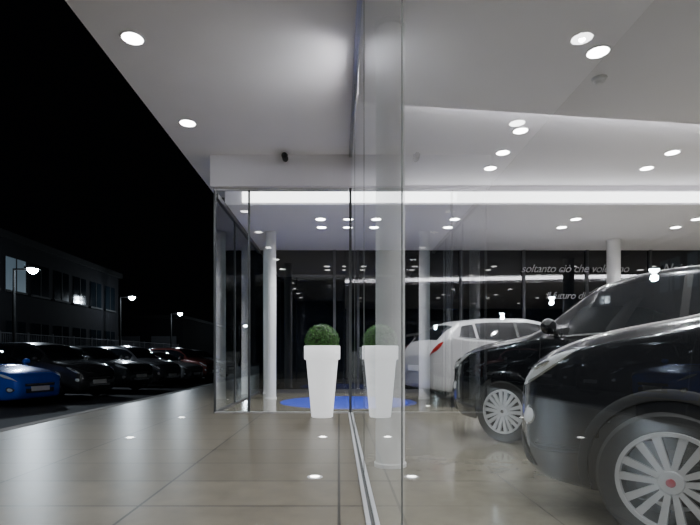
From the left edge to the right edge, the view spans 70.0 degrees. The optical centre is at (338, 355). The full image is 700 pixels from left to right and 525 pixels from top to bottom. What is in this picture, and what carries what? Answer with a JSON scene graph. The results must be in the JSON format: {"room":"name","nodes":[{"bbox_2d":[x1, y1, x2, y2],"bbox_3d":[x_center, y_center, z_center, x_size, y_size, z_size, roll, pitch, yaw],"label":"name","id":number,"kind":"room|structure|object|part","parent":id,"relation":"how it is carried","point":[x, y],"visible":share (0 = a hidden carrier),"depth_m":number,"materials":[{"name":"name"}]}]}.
{"room":"car dealership exterior","nodes":[
{"label":"car dealership exterior","id":0,"kind":"room"},
{"bbox_2d":[0,363,258,428],"bbox_3d":[-37.000,1.375,35.000,66.000,0.250,110.000,0,0,0],"label":"ground","id":1,"kind":"structure","parent":0,"point":[12,413],"depth_m":13.74,"materials":[{"name":"grey asphalt"}]},
{"bbox_2d":[12,266,40,341],"bbox_3d":[-12.560,-1.155,20.000,1.120,4.810,0.400,0,0,0],"label":"street lamp","id":2,"kind":"object","parent":1,"relation":"on","point":[31,269],"visible":0.65,"depth_m":19.96,"materials":[{"name":"metal"}]},
{"bbox_2d":[0,351,60,402],"bbox_3d":[-9.317,0.505,12.864,4.137,1.490,2.146,0,0,16],"label":"car","id":3,"kind":"object","parent":1,"relation":"on","point":[19,380],"visible":1,"depth_m":12.25,"materials":[{"name":"blue paint"}]},
{"bbox_2d":[23,358,29,363],"bbox_3d":[-8.535,0.140,13.614,0.148,0.150,0.263,0,0,0],"label":"mirror","id":4,"kind":"object","parent":3,"relation":"attached to","point":[26,360],"depth_m":13.60,"materials":[{"name":"blue plastic"}]},
{"bbox_2d":[0,342,114,399],"bbox_3d":[-9.145,0.410,15.478,4.237,1.680,2.161,0,0,16],"label":"car","id":5,"kind":"object","parent":1,"relation":"on","point":[78,373],"visible":0.67,"depth_m":14.71,"materials":[{"name":"paint"}]},
{"bbox_2d":[32,356,38,360],"bbox_3d":[-8.714,0.072,14.374,0.130,0.150,0.271,0,0,0],"label":"mirror","id":6,"kind":"object","parent":5,"relation":"attached to","point":[35,358],"depth_m":14.31,"materials":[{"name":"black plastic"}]},
{"bbox_2d":[0,236,117,345],"bbox_3d":[-20.500,-2.025,27.000,11.000,6.550,14.000,0,0,0],"label":"building","id":7,"kind":"structure","parent":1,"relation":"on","point":[29,309],"depth_m":26.18,"materials":[{"name":"paint"}]},
{"bbox_2d":[6,256,25,292],"bbox_3d":[-14.995,-3.750,23.200,0.050,1.500,1.400,0,0,0],"label":"window","id":8,"kind":"structure","parent":7,"relation":"attached to","point":[10,262],"depth_m":23.14,"materials":[{"name":"blue glass"}]},
{"bbox_2d":[16,259,16,290],"bbox_3d":[-14.985,-3.750,23.200,0.070,1.500,0.060,0,0,0],"label":"bar","id":9,"kind":"object","parent":8,"relation":"attached to","point":[16,259],"depth_m":23.18,"materials":[{"name":"black metal"}]},
{"bbox_2d":[6,320,25,342],"bbox_3d":[-14.995,-0.850,23.200,0.050,1.500,1.400,0,0,0],"label":"window","id":10,"kind":"structure","parent":7,"relation":"attached to","point":[21,326],"depth_m":23.36,"materials":[{"name":"black glass"}]},
{"bbox_2d":[5,289,27,294],"bbox_3d":[-14.975,-2.950,23.200,0.150,0.100,1.500,0,0,0],"label":"window sill","id":11,"kind":"structure","parent":7,"relation":"attached to","point":[6,290],"depth_m":23.17,"materials":[{"name":"grey concrete"}]},
{"bbox_2d":[32,264,48,297],"bbox_3d":[-14.995,-3.750,25.100,0.050,1.500,1.400,0,0,0],"label":"window","id":12,"kind":"structure","parent":7,"relation":"attached to","point":[45,271],"depth_m":25.25,"materials":[{"name":"black glass"}]},
{"bbox_2d":[32,323,48,342],"bbox_3d":[-14.995,-0.850,25.100,0.050,1.500,1.400,0,0,0],"label":"window","id":13,"kind":"structure","parent":7,"relation":"attached to","point":[35,327],"depth_m":24.99,"materials":[{"name":"black glass"}]},
{"bbox_2d":[40,324,41,341],"bbox_3d":[-14.985,-0.850,25.100,0.070,1.500,0.060,0,0,0],"label":"bar","id":14,"kind":"object","parent":13,"relation":"attached to","point":[40,324],"depth_m":25.10,"materials":[{"name":"black metal"}]},
{"bbox_2d":[31,294,50,299],"bbox_3d":[-14.975,-2.950,25.100,0.150,0.100,1.500,0,0,0],"label":"window sill","id":15,"kind":"structure","parent":7,"relation":"attached to","point":[32,295],"depth_m":24.92,"materials":[{"name":"grey concrete"}]},
{"bbox_2d":[0,228,122,278],"bbox_3d":[-20.500,-5.450,27.000,11.400,0.300,14.400,0,0,0],"label":"roof edge","id":16,"kind":"object","parent":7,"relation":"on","point":[4,233],"visible":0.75,"depth_m":26.10,"materials":[{"name":"metal"}]},
{"bbox_2d":[54,270,68,301],"bbox_3d":[-14.995,-3.750,27.000,0.050,1.500,1.400,0,0,0],"label":"window","id":17,"kind":"structure","parent":7,"relation":"attached to","point":[57,275],"depth_m":26.88,"materials":[{"name":"black glass"}]},
{"bbox_2d":[54,326,68,345],"bbox_3d":[-14.995,-0.850,27.000,0.050,1.500,1.400,0,0,0],"label":"window","id":18,"kind":"structure","parent":7,"relation":"attached to","point":[57,329],"depth_m":27.07,"materials":[{"name":"black glass"}]},
{"bbox_2d":[53,299,70,303],"bbox_3d":[-14.975,-2.950,27.000,0.150,0.100,1.500,0,0,0],"label":"window sill","id":19,"kind":"structure","parent":7,"relation":"attached to","point":[57,300],"depth_m":26.94,"materials":[{"name":"grey concrete"}]},
{"bbox_2d":[73,276,85,304],"bbox_3d":[-14.995,-3.750,28.900,0.050,1.500,1.400,0,0,0],"label":"window","id":20,"kind":"structure","parent":7,"relation":"attached to","point":[76,281],"depth_m":28.73,"materials":[{"name":"glass"}]},
{"bbox_2d":[73,328,85,345],"bbox_3d":[-14.995,-0.850,28.900,0.050,1.500,1.400,0,0,0],"label":"window","id":21,"kind":"structure","parent":7,"relation":"attached to","point":[76,331],"depth_m":28.73,"materials":[{"name":"black glass"}]},
{"bbox_2d":[73,303,87,306],"bbox_3d":[-14.975,-2.950,28.900,0.150,0.100,1.500,0,0,0],"label":"window sill","id":22,"kind":"structure","parent":7,"relation":"attached to","point":[73,303],"depth_m":28.82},
{"bbox_2d":[90,281,100,307],"bbox_3d":[-14.995,-3.750,30.800,0.050,1.500,1.400,0,0,0],"label":"window","id":23,"kind":"structure","parent":7,"relation":"attached to","point":[92,284],"depth_m":30.61,"materials":[{"name":"black glass"}]},
{"bbox_2d":[90,329,100,345],"bbox_3d":[-14.995,-0.850,30.800,0.050,1.500,1.400,0,0,0],"label":"window","id":24,"kind":"structure","parent":7,"relation":"attached to","point":[92,332],"depth_m":30.74,"materials":[{"name":"black glass"}]},
{"bbox_2d":[105,286,114,310],"bbox_3d":[-14.995,-3.750,32.700,0.050,1.500,1.400,0,0,0],"label":"window","id":25,"kind":"structure","parent":7,"relation":"attached to","point":[107,289],"depth_m":32.62,"materials":[{"name":"black glass"}]},
{"bbox_2d":[105,331,114,345],"bbox_3d":[-14.995,-0.850,32.700,0.050,1.500,1.400,0,0,0],"label":"window","id":26,"kind":"structure","parent":7,"relation":"attached to","point":[107,333],"depth_m":32.62,"materials":[{"name":"black glass"}]},
{"bbox_2d":[0,330,178,348],"bbox_3d":[-14.600,0.075,29.500,0.200,2.350,32.060,0,0,0],"label":"fence","id":27,"kind":"object","parent":1,"relation":"on","point":[104,342],"visible":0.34,"depth_m":28.47,"materials":[{"name":"metal"}]},
{"bbox_2d":[70,346,152,392],"bbox_3d":[-8.997,0.435,18.099,4.387,1.630,2.201,0,0,16],"label":"car","id":28,"kind":"object","parent":1,"relation":"on","point":[133,374],"visible":0.44,"depth_m":17.39,"materials":[{"name":"paint"}]},
{"bbox_3d":[-8.997,0.363,18.099,4.387,1.341,1.882,0,0,16],"label":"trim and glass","id":29,"kind":"part","parent":28,"relation":"part of","materials":[{"name":"black glass"}]},
{"bbox_2d":[119,295,136,345],"bbox_3d":[-13.560,-1.305,32.000,1.120,5.110,0.400,0,0,0],"label":"street lamp","id":30,"kind":"object","parent":1,"relation":"on","point":[132,297],"visible":0.66,"depth_m":31.95,"materials":[{"name":"metal"}]},
{"bbox_2d":[0,373,258,431],"bbox_3d":[-4.080,1.073,13.000,0.160,0.355,34.000,0,0,0],"label":"kerb","id":31,"kind":"object","parent":1,"relation":"on","point":[118,404],"visible":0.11,"depth_m":8.21,"materials":[{"name":"concrete"}]},
{"bbox_2d":[96,346,180,387],"bbox_3d":[-8.705,0.410,20.678,4.237,1.680,2.161,0,0,16],"label":"car","id":32,"kind":"object","parent":1,"relation":"on","point":[165,372],"visible":0.49,"depth_m":19.96,"materials":[{"name":"grey paint"}]},
{"bbox_3d":[-8.705,0.361,20.678,4.237,1.405,1.843,0,0,16],"label":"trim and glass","id":33,"kind":"part","parent":32,"relation":"part of","materials":[{"name":"black plastic"}]},
{"bbox_2d":[118,319,231,360],"bbox_3d":[-24.500,-1.175,59.000,19.000,4.850,22.000,0,0,0],"label":"block","id":34,"kind":"object","parent":1,"relation":"on","point":[189,334],"visible":0.33,"depth_m":48.86,"materials":[{"name":"paint"}]},
{"bbox_2d":[118,336,139,346],"bbox_3d":[-20.300,-0.325,47.950,2.400,3.150,0.100,0,0,0],"label":"shutter door","id":35,"kind":"structure","parent":34,"relation":"attached to","point":[124,339],"depth_m":47.90,"materials":[{"name":"metal"}]},
{"bbox_2d":[151,336,175,348],"bbox_3d":[-16.800,-0.325,47.950,2.400,3.150,0.100,0,0,0],"label":"shutter door","id":36,"kind":"structure","parent":34,"relation":"attached to","point":[157,339],"depth_m":47.90,"materials":[{"name":"metal"}]},
{"bbox_2d":[118,315,233,329],"bbox_3d":[-24.500,-3.750,59.000,19.400,0.300,22.400,0,0,0],"label":"roof edge","id":37,"kind":"object","parent":34,"relation":"on","point":[122,316],"visible":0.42,"depth_m":48.01,"materials":[{"name":"metal"}]},
{"bbox_2d":[150,351,202,383],"bbox_3d":[-8.437,0.505,23.264,4.137,1.490,2.146,0,0,16],"label":"car","id":38,"kind":"object","parent":1,"relation":"on","point":[190,372],"visible":0.36,"depth_m":22.73,"materials":[{"name":"black paint"}]},
{"bbox_3d":[-8.437,0.448,23.264,4.137,1.250,1.823,0,0,16],"label":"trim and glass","id":39,"kind":"part","parent":38,"relation":"part of","materials":[{"name":"black glass"}]},
{"bbox_2d":[170,312,183,347],"bbox_3d":[-13.660,-1.205,42.000,1.120,4.910,0.400,0,0,0],"label":"street lamp","id":40,"kind":"object","parent":1,"relation":"on","point":[178,313],"visible":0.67,"depth_m":41.96,"materials":[{"name":"metal"}]},
{"bbox_2d":[148,348,220,379],"bbox_3d":[-8.265,0.410,25.878,4.237,1.680,2.161,0,0,16],"label":"car","id":41,"kind":"object","parent":1,"relation":"on","point":[187,355],"visible":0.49,"depth_m":25.15,"materials":[{"name":"brown paint"}]},
{"bbox_2d":[190,349,233,377],"bbox_3d":[-8.117,0.435,28.499,4.387,1.630,2.201,0,0,16],"label":"car","id":42,"kind":"object","parent":1,"relation":"on","point":[227,366],"visible":0.3,"depth_m":27.89,"materials":[{"name":"white paint"}]},
{"bbox_3d":[-8.117,0.363,28.499,4.387,1.341,1.882,0,0,16],"label":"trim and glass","id":43,"kind":"part","parent":42,"relation":"part of","materials":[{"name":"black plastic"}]},
{"bbox_2d":[238,325,246,365],"bbox_3d":[-11.560,-1.255,60.000,1.120,5.010,0.400,0,0,0],"label":"street lamp","id":44,"kind":"object","parent":1,"relation":"on","point":[239,325],"visible":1,"depth_m":59.96,"materials":[{"name":"metal"}]},
{"bbox_2d":[65,0,356,196],"bbox_3d":[-1.110,-3.270,2.950,2.620,0.260,13.900,0,0,0],"label":"soffit","id":45,"kind":"structure","parent":0,"point":[255,77],"depth_m":5.42,"materials":[{"name":"white paint"}]},
{"bbox_2d":[119,30,145,45],"bbox_3d":[-2.040,-3.137,4.940,0.244,0.006,0.244,0,0,0],"label":"recessed light","id":46,"kind":"object","parent":45,"relation":"attached to","point":[133,38],"visible":1,"depth_m":4.93,"materials":[{"name":"white"}]},
{"bbox_2d":[178,119,196,126],"bbox_3d":[-2.040,-3.137,6.740,0.244,0.006,0.244,0,0,0],"label":"recessed light","id":47,"kind":"object","parent":45,"relation":"attached to","point":[183,122],"visible":1,"depth_m":6.74,"materials":[{"name":"white"}]},
{"bbox_2d":[281,152,287,161],"bbox_3d":[-0.830,-3.072,7.690,0.090,0.135,0.220,0,0,0],"label":"security camera","id":48,"kind":"object","parent":45,"relation":"attached to","point":[284,155],"visible":1,"depth_m":7.59,"materials":[{"name":"black plastic"}]},
{"bbox_2d":[349,0,359,156],"bbox_3d":[0.172,-3.120,1.900,0.035,0.040,11.800,0,0,0],"label":"rail","id":49,"kind":"object","parent":45,"relation":"attached to","point":[357,1],"visible":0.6,"depth_m":5.37,"materials":[{"name":"metal"}]},
{"bbox_2d":[210,155,350,189],"bbox_3d":[-0.905,-2.895,7.900,2.210,0.490,0.200,0,0,0],"label":"wall header","id":50,"kind":"structure","parent":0,"point":[226,171],"depth_m":7.80,"materials":[{"name":"white paint"}]},
{"bbox_2d":[214,188,347,190],"bbox_3d":[-0.910,-2.630,7.900,2.100,0.040,0.060,0,0,0],"label":"rail","id":51,"kind":"object","parent":50,"relation":"attached to","point":[216,189],"visible":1,"depth_m":7.87,"materials":[{"name":"metal"}]},
{"bbox_2d":[0,374,619,524],"bbox_3d":[4.500,1.075,13.000,17.000,0.350,34.000,0,0,0],"label":"floor","id":52,"kind":"structure","parent":0,"point":[197,468],"depth_m":3.93,"materials":[{"name":"tile"}]},
{"bbox_2d":[214,190,215,411],"bbox_3d":[-1.960,-0.875,7.900,0.030,3.550,0.040,0,0,0],"label":"post","id":53,"kind":"object","parent":52,"relation":"on","point":[214,190],"visible":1,"depth_m":7.88,"materials":[{"name":"grey metal"}]},
{"bbox_2d":[216,391,259,410],"bbox_3d":[-1.960,0.885,10.125,0.060,0.030,4.350,0,0,0],"label":"rail","id":54,"kind":"object","parent":52,"relation":"on","point":[258,392],"visible":0.93,"depth_m":9.35,"materials":[{"name":"silver metal"}]},
{"bbox_2d":[234,222,235,401],"bbox_3d":[-1.960,-0.850,9.400,0.030,3.500,0.040,0,0,0],"label":"post","id":55,"kind":"object","parent":54,"relation":"on","point":[234,222],"visible":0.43,"depth_m":9.39,"materials":[{"name":"grey metal"}]},
{"bbox_2d":[216,194,260,253],"bbox_3d":[-1.960,-2.560,10.150,0.060,0.080,4.300,0,0,0],"label":"rail","id":56,"kind":"object","parent":55,"relation":"attached to","point":[219,199],"visible":0.86,"depth_m":9.32,"materials":[{"name":"grey metal"}]},
{"bbox_2d":[248,190,249,411],"bbox_3d":[-1.420,-0.875,7.900,0.030,3.550,0.040,0,0,0],"label":"post","id":57,"kind":"object","parent":52,"relation":"on","point":[248,190],"visible":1,"depth_m":7.88,"materials":[{"name":"grey metal"}]},
{"bbox_2d":[263,246,265,393],"bbox_3d":[-1.700,-0.850,11.900,0.224,3.500,0.224,0,0,0],"label":"column","id":58,"kind":"structure","parent":52,"relation":"on","point":[264,247],"depth_m":11.82,"materials":[{"name":"white paint"}]},
{"bbox_2d":[265,231,276,398],"bbox_3d":[-1.430,-0.850,10.500,0.244,3.500,0.244,0,0,0],"label":"column","id":59,"kind":"structure","parent":52,"relation":"on","point":[270,235],"depth_m":10.40,"materials":[{"name":"white paint"}]},
{"bbox_2d":[214,411,347,412],"bbox_3d":[-0.910,0.890,7.900,2.100,0.020,0.060,0,0,0],"label":"rail","id":60,"kind":"object","parent":52,"relation":"on","point":[216,411],"depth_m":7.87,"materials":[{"name":"silver metal"}]},
{"bbox_2d":[307,475,321,478],"bbox_3d":[-0.180,0.897,3.720,0.116,0.005,0.116,0,0,0],"label":"spotlight","id":61,"kind":"object","parent":52,"relation":"on","point":[308,476],"visible":1,"depth_m":3.71,"materials":[{"name":"white"}]},
{"bbox_2d":[304,323,339,417],"bbox_3d":[-0.250,0.210,7.399,0.537,1.381,0.535,0,0,0],"label":"planter","id":62,"kind":"object","parent":52,"relation":"on","point":[322,348],"visible":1,"depth_m":7.23,"materials":[{"name":"white plastic"}]},
{"bbox_2d":[280,396,407,408],"bbox_3d":[0.100,0.894,9.800,2.500,0.012,2.500,0,0,0],"label":"carpet","id":63,"kind":"object","parent":52,"relation":"on","point":[340,402],"visible":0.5,"depth_m":9.55,"materials":[{"name":"blue carpet"}]},
{"bbox_2d":[349,188,349,411],"bbox_3d":[0.180,-0.875,7.900,0.040,3.550,0.040,0,0,0],"label":"post","id":64,"kind":"object","parent":52,"relation":"on","point":[349,188],"visible":0.43,"depth_m":7.88,"materials":[{"name":"grey metal"}]},
{"bbox_2d":[259,389,451,392],"bbox_3d":[5.520,0.860,12.274,14.960,0.080,0.048,0,0,0],"label":"transom","id":65,"kind":"object","parent":52,"relation":"on","point":[260,390],"visible":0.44,"depth_m":12.25,"materials":[{"name":"black metal"}]},
{"bbox_2d":[348,412,370,524],"bbox_3d":[0.157,0.891,1.935,0.023,0.018,11.870,0,0,0],"label":"rail","id":66,"kind":"object","parent":52,"relation":"on","point":[366,512],"visible":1,"depth_m":3.51,"materials":[{"name":"metal"}]},
{"bbox_2d":[350,414,372,524],"bbox_3d":[0.173,0.895,1.935,0.010,0.010,11.870,0,0,0],"label":"bottom groove","id":67,"kind":"object","parent":52,"relation":"on","point":[350,414],"visible":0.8,"depth_m":3.49,"materials":[{"name":"silver metal"}]},
{"bbox_2d":[350,0,418,524],"bbox_3d":[0.180,-1.120,1.950,0.001,4.040,11.900,0,0,0],"label":"glass","id":68,"kind":"object","parent":67,"relation":"in","point":[375,189],"visible":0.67,"depth_m":2.17,"materials":[{"name":"clear glass"}]},
{"bbox_2d":[401,0,401,524],"bbox_3d":[0.180,-1.110,1.430,0.004,3.980,0.006,0,0,0],"label":"joint","id":69,"kind":"object","parent":68,"relation":"attached to","point":[401,0],"visible":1,"depth_m":1.43,"materials":[{"name":"plastic"}]},
{"bbox_2d":[404,305,404,406],"bbox_3d":[0.420,-0.900,4.100,0.264,3.600,0.264,0,0,0],"label":"column","id":70,"kind":"structure","parent":52,"relation":"on","point":[404,305],"depth_m":4.06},
{"bbox_2d":[405,318,540,398],"bbox_3d":[3.553,0.085,10.001,4.387,1.630,2.201,0,0,-12],"label":"car","id":71,"kind":"object","parent":52,"relation":"on","point":[431,357],"visible":0.3,"depth_m":9.02,"materials":[{"name":"white paint"}]},
{"bbox_2d":[453,265,699,442],"bbox_3d":[3.187,0.060,4.786,2.161,1.680,4.237,0,0,-40],"label":"car","id":72,"kind":"object","parent":52,"relation":"on","point":[489,379],"visible":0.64,"depth_m":4.81,"materials":[{"name":"black paint"}]},
{"bbox_2d":[540,319,559,333],"bbox_3d":[2.005,-0.278,4.732,0.240,0.150,0.195,0,0,0],"label":"mirror","id":73,"kind":"object","parent":72,"relation":"attached to","point":[547,326],"depth_m":4.67,"materials":[{"name":"black plastic"}]},
{"bbox_2d":[521,313,699,524],"bbox_3d":[3.029,0.060,2.035,4.237,1.680,2.161,0,0,44],"label":"car","id":74,"kind":"object","parent":52,"relation":"on","point":[615,413],"visible":1,"depth_m":2.40,"materials":[{"name":"paint"}]},
{"bbox_2d":[606,238,620,283],"bbox_3d":[6.150,-0.850,11.200,0.304,3.500,0.304,0,0,0],"label":"column","id":75,"kind":"structure","parent":52,"relation":"on","point":[613,246],"depth_m":11.09,"materials":[{"name":"white paint"}]},
{"bbox_2d":[225,0,699,249],"bbox_3d":[5.520,-3.000,4.150,14.960,0.800,16.300,0,0,0],"label":"ceiling","id":76,"kind":"structure","parent":0,"point":[485,70],"depth_m":6.36,"materials":[{"name":"white paint"}]},
{"bbox_2d":[315,218,325,220],"bbox_3d":[-0.350,-2.597,9.500,0.224,0.006,0.224,0,0,0],"label":"recessed light","id":77,"kind":"object","parent":76,"relation":"in","point":[317,219],"visible":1,"depth_m":9.52,"materials":[{"name":"white"}]},
{"bbox_2d":[449,218,460,220],"bbox_3d":[2.200,-2.597,9.500,0.224,0.006,0.224,0,0,0],"label":"recessed light","id":78,"kind":"object","parent":76,"relation":"in","point":[450,219],"visible":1,"depth_m":9.52,"materials":[{"name":"white"}]},
{"bbox_2d":[242,192,699,202],"bbox_3d":[5.670,-2.730,8.592,14.660,0.180,0.015,0,0,0],"label":"light strip","id":79,"kind":"object","parent":76,"relation":"attached to","point":[255,197],"visible":1,"depth_m":8.59,"materials":[{"name":"white plastic"}]},
{"bbox_2d":[483,165,497,170],"bbox_3d":[2.360,-2.927,7.800,0.224,0.006,0.224,0,0,0],"label":"recessed light","id":80,"kind":"object","parent":76,"relation":"in","point":[492,167],"visible":1,"depth_m":7.81,"materials":[{"name":"white"}]},
{"bbox_2d":[495,149,510,155],"bbox_3d":[2.360,-2.927,7.200,0.224,0.006,0.224,0,0,0],"label":"recessed light","id":81,"kind":"object","parent":76,"relation":"in","point":[503,152],"visible":1,"depth_m":7.20,"materials":[{"name":"white"}]},
{"bbox_2d":[511,127,529,134],"bbox_3d":[2.360,-2.927,6.500,0.224,0.006,0.224,0,0,0],"label":"recessed light","id":82,"kind":"object","parent":76,"relation":"in","point":[520,130],"visible":1,"depth_m":6.49,"materials":[{"name":"white plastic"}]},
{"bbox_2d":[584,44,611,59],"bbox_3d":[2.300,-2.697,4.440,0.224,0.006,0.224,0,0,0],"label":"recessed light","id":83,"kind":"object","parent":76,"relation":"in","point":[602,50],"visible":1,"depth_m":4.43,"materials":[{"name":"white"}]},
{"bbox_2d":[591,74,606,85],"bbox_3d":[2.530,-2.670,4.860,0.140,0.060,0.140,0,0,0],"label":"smoke detector","id":84,"kind":"object","parent":76,"relation":"attached to","point":[598,80],"visible":1,"depth_m":4.83,"materials":[{"name":"white plastic"}]},
{"bbox_2d":[638,165,654,170],"bbox_3d":[4.800,-2.927,7.800,0.224,0.006,0.224,0,0,0],"label":"recessed light","id":85,"kind":"object","parent":76,"relation":"in","point":[645,168],"visible":1,"depth_m":7.81,"materials":[{"name":"white"}]},
{"bbox_2d":[663,149,681,155],"bbox_3d":[4.800,-2.927,7.200,0.224,0.006,0.224,0,0,0],"label":"recessed light","id":86,"kind":"object","parent":76,"relation":"in","point":[676,151],"visible":1,"depth_m":7.20,"materials":[{"name":"white plastic"}]},
{"bbox_2d":[259,250,699,388],"bbox_3d":[5.520,-1.250,12.400,14.960,4.300,0.200,0,0,0],"label":"wall","id":87,"kind":"structure","parent":0,"point":[491,279],"depth_m":12.30,"materials":[{"name":"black glass"}]},
{"bbox_2d":[333,250,335,392],"bbox_3d":[-0.110,-0.850,12.274,0.060,3.500,0.049,0,0,0],"label":"mullion","id":88,"kind":"object","parent":87,"relation":"attached to","point":[334,251],"visible":0.79,"depth_m":12.25,"materials":[{"name":"grey metal"}]},
{"bbox_2d":[459,250,461,319],"bbox_3d":[2.990,-0.850,12.274,0.060,3.500,0.049,0,0,0],"label":"mullion","id":89,"kind":"object","parent":87,"relation":"attached to","point":[460,251],"visible":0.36,"depth_m":12.25,"materials":[{"name":"grey metal"}]},
{"bbox_2d":[522,250,525,318],"bbox_3d":[4.540,-0.850,12.274,0.060,3.500,0.049,0,0,0],"label":"mullion","id":90,"kind":"object","parent":87,"relation":"attached to","point":[523,251],"visible":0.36,"depth_m":12.25,"materials":[{"name":"grey metal"}]},
{"bbox_2d":[546,292,589,298],"bbox_3d":[5.767,-1.482,12.230,1.403,0.168,0.008,0,0,0],"label":"lettering","id":91,"kind":"object","parent":87,"relation":"attached to","point":[554,294],"depth_m":12.23},
{"bbox_2d":[522,265,628,271],"bbox_3d":[5.783,-2.141,12.230,2.638,0.187,0.008,0,0,0],"label":"lettering","id":92,"kind":"object","parent":87,"relation":"attached to","point":[534,265],"depth_m":12.23},
{"bbox_2d":[585,250,588,295],"bbox_3d":[6.090,-0.850,12.274,0.060,3.500,0.049,0,0,0],"label":"mullion","id":93,"kind":"object","parent":87,"relation":"attached to","point":[586,251],"visible":0.36,"depth_m":12.25,"materials":[{"name":"black metal"}]},
{"bbox_2d":[648,250,651,272],"bbox_3d":[7.640,-0.850,12.274,0.060,3.500,0.049,0,0,0],"label":"mullion","id":94,"kind":"object","parent":87,"relation":"attached to","point":[649,251],"visible":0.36,"depth_m":12.25,"materials":[{"name":"black metal"}]}
]}

